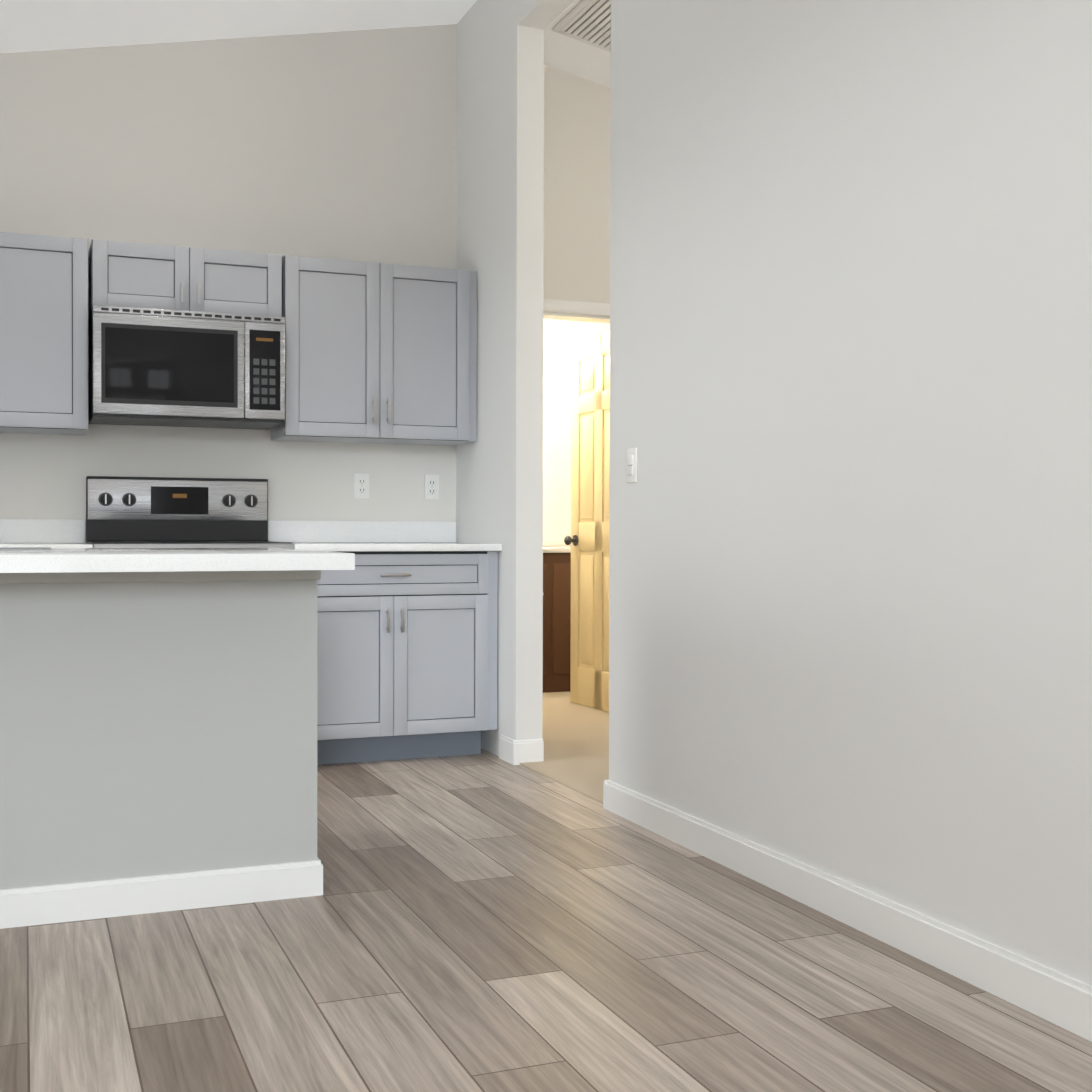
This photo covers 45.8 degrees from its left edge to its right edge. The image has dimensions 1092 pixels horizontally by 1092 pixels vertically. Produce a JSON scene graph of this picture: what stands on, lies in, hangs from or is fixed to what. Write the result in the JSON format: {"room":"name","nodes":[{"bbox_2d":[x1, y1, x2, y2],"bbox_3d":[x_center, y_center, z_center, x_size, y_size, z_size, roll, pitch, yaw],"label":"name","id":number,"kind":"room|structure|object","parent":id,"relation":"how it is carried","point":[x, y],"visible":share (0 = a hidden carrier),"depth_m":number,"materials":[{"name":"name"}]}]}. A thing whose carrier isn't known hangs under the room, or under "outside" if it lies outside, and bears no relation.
{"room":"kitchen","nodes":[
{"label":"kitchen","id":0,"kind":"room"},
{"bbox_2d":[0,24,456,542],"bbox_3d":[-1.980,-1.048,5.526,3.550,3.900,0.120,0,1,-22],"label":"wall","id":1,"kind":"structure","parent":0,"point":[340,145],"depth_m":5.72,"materials":[{"name":"white paint"}]},
{"bbox_2d":[0,232,88,434],"bbox_3d":[-2.267,-0.849,5.150,0.825,0.765,0.361,0,1,-22],"label":"upper cabinet","id":2,"kind":"object","parent":1,"relation":"attached to","point":[44,360],"visible":1,"depth_m":5.11,"materials":[{"name":"grey paint"}]},
{"bbox_2d":[88,239,281,318],"bbox_3d":[-1.521,-1.097,5.449,0.760,0.274,0.361,0,1,-22],"label":"upper cabinet","id":3,"kind":"object","parent":1,"relation":"attached to","point":[143,275],"visible":0.81,"depth_m":5.31,"materials":[{"name":"grey paint"}]},
{"bbox_2d":[89,305,284,429],"bbox_3d":[-1.514,-0.736,5.434,0.757,0.440,0.399,0,1,-22],"label":"microwave","id":4,"kind":"object","parent":3,"relation":"attached to","point":[161,367],"visible":1,"depth_m":5.25,"materials":[{"name":"grey metal"}]},
{"bbox_2d":[354,473,368,498],"bbox_3d":[-0.845,-0.275,5.924,0.070,0.115,0.008,0,1,-22],"label":"outlet","id":5,"kind":"object","parent":1,"relation":"attached to","point":[361,485],"visible":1,"depth_m":5.92,"materials":[{"name":"white plastic"}]},
{"bbox_2d":[271,255,476,445],"bbox_3d":[-0.759,-0.853,5.759,0.864,0.765,0.361,0,1,-22],"label":"upper cabinet","id":6,"kind":"object","parent":1,"relation":"attached to","point":[381,353],"visible":1,"depth_m":5.62,"materials":[{"name":"grey paint"}]},
{"bbox_2d":[425,475,438,499],"bbox_3d":[-0.534,-0.276,6.050,0.070,0.115,0.008,0,1,-22],"label":"outlet","id":7,"kind":"object","parent":1,"relation":"attached to","point":[431,486],"visible":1,"depth_m":6.05,"materials":[{"name":"white plastic"}]},
{"bbox_2d":[0,0,476,52],"bbox_3d":[-0.845,-2.013,1.205,4.780,1.155,8.961,0,1,-22],"label":"ceiling","id":8,"kind":"structure","parent":0,"point":[33,25],"depth_m":5.40,"materials":[{"name":"white paint"}]},
{"bbox_2d":[0,748,1091,1091],"bbox_3d":[-1.663,0.959,3.034,4.622,0.060,12.900,0,1,-22],"label":"floor","id":9,"kind":"structure","parent":0,"point":[484,920],"depth_m":2.77,"materials":[{"name":"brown wood"}]},
{"bbox_2d":[0,572,322,928],"bbox_3d":[-1.775,0.489,3.354,2.249,0.873,0.754,0,1,-22],"label":"kitchen island","id":10,"kind":"object","parent":9,"relation":"on","point":[158,729],"depth_m":3.28,"materials":[{"name":"grey paint"}]},
{"bbox_2d":[0,548,354,575],"bbox_3d":[-1.704,0.034,3.177,2.256,0.040,1.074,0,1,-22],"label":"island countertop","id":11,"kind":"structure","parent":10,"relation":"on","point":[12,563],"depth_m":2.99,"materials":[{"name":"white stone"}]},
{"bbox_2d":[0,547,53,550],"bbox_3d":[-1.755,0.109,3.433,0.827,0.203,0.441,0,1,-22],"label":"sink","id":12,"kind":"object","parent":11,"relation":"in","point":[27,549],"visible":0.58,"depth_m":3.38,"materials":[{"name":"grey metal"}]},
{"bbox_2d":[86,476,292,548],"bbox_3d":[-1.468,0.306,5.294,0.756,1.196,0.699,0,1,-22],"label":"range","id":13,"kind":"object","parent":9,"relation":"on","point":[148,512],"visible":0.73,"depth_m":5.54,"materials":[{"name":"grey metal"}]},
{"bbox_2d":[317,551,497,764],"bbox_3d":[-0.718,0.461,5.640,0.882,0.884,0.641,0,1,-22],"label":"base cabinet","id":14,"kind":"object","parent":9,"relation":"on","point":[406,654],"visible":0.83,"depth_m":5.40,"materials":[{"name":"grey paint"}]},
{"bbox_2d":[268,520,501,551],"bbox_3d":[-0.717,-0.047,5.633,0.884,0.130,0.645,0,1,-22],"label":"countertop","id":15,"kind":"structure","parent":14,"relation":"on","point":[336,536],"depth_m":5.84,"materials":[{"name":"white stone"}]},
{"bbox_3d":[-2.225,0.465,5.031,0.834,0.884,0.641,0,1,-22],"label":"base cabinet","id":16,"kind":"object","parent":9,"relation":"on","visible":0},
{"bbox_2d":[0,519,92,547],"bbox_3d":[-2.223,-0.043,5.024,0.838,0.130,0.645,0,1,-22],"label":"countertop","id":17,"kind":"structure","parent":16,"relation":"on","point":[60,533],"depth_m":5.38,"materials":[{"name":"white stone"}]},
{"bbox_2d":[520,691,608,803],"bbox_3d":[0.441,0.922,6.581,1.938,0.068,5.900,0,1,-22],"label":"floor carpet","id":18,"kind":"object","parent":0,"point":[575,737],"depth_m":5.77,"materials":[{"name":"beige carpet"}]},
{"bbox_2d":[543,547,570,691],"bbox_3d":[0.083,0.439,7.981,1.090,0.862,0.545,0,1,-22],"label":"bathroom vanity","id":19,"kind":"object","parent":18,"relation":"on","point":[556,611],"visible":0.19,"depth_m":7.71,"materials":[{"name":"brown wood"}]},
{"bbox_2d":[543,319,609,546],"bbox_3d":[-0.232,-0.423,8.224,1.950,2.600,0.120,0,1,-22],"label":"wall","id":20,"kind":"structure","parent":0,"point":[559,336],"depth_m":8.28,"materials":[{"name":"white paint"}]},
{"bbox_2d":[543,63,610,316],"bbox_3d":[0.495,-0.854,6.582,1.830,3.500,0.120,0,1,-22],"label":"wall","id":21,"kind":"structure","parent":0,"point":[577,125],"depth_m":6.37,"materials":[{"name":"white paint"}]},
{"bbox_2d":[543,299,609,323],"bbox_3d":[0.184,-0.154,6.456,0.737,2.102,0.136,0,1,-22],"label":"door frame","id":22,"kind":"structure","parent":21,"relation":"attached to","point":[571,310],"depth_m":6.37,"materials":[{"name":"white paint"}]},
{"bbox_2d":[564,331,609,711],"bbox_3d":[0.282,-0.130,6.949,0.174,2.018,0.664,0,1,-22],"label":"bedroom door","id":23,"kind":"structure","parent":21,"relation":"in","point":[588,540],"depth_m":7.04,"materials":[{"name":"beige paint"}]},
{"bbox_2d":[544,0,610,87],"bbox_3d":[1.062,-2.284,5.171,1.830,0.486,2.890,0,1,-22],"label":"ceiling","id":24,"kind":"structure","parent":0,"point":[576,57],"depth_m":6.15,"materials":[{"name":"white paint"}]},
{"bbox_2d":[552,0,610,51],"bbox_3d":[0.321,-2.322,5.707,0.394,0.089,0.600,0,1,-22],"label":"ceiling vent","id":25,"kind":"object","parent":24,"relation":"in","point":[587,21],"visible":0.38,"depth_m":5.79,"materials":[{"name":"grey metal"}]},
{"bbox_2d":[456,0,1091,985],"bbox_3d":[0.716,-1.020,3.433,0.120,3.900,11.900,0,1,-22],"label":"wall","id":26,"kind":"structure","parent":0,"point":[850,420],"depth_m":3.25,"materials":[{"name":"white paint"}]},
{"bbox_2d":[626,448,636,482],"bbox_3d":[0.285,-0.270,4.328,0.009,0.115,0.072,0,1,-22],"label":"switch plate","id":27,"kind":"object","parent":26,"relation":"attached to","point":[631,473],"visible":1,"depth_m":4.32,"materials":[{"name":"white plastic"}]},
{"bbox_2d":[499,735,1091,1041],"bbox_3d":[1.376,0.900,1.792,0.134,0.100,8.080,0,1,-22],"label":"baseboard","id":28,"kind":"structure","parent":26,"relation":"attached to","point":[1057,998],"depth_m":3.09,"materials":[{"name":"white paint"}]}
]}

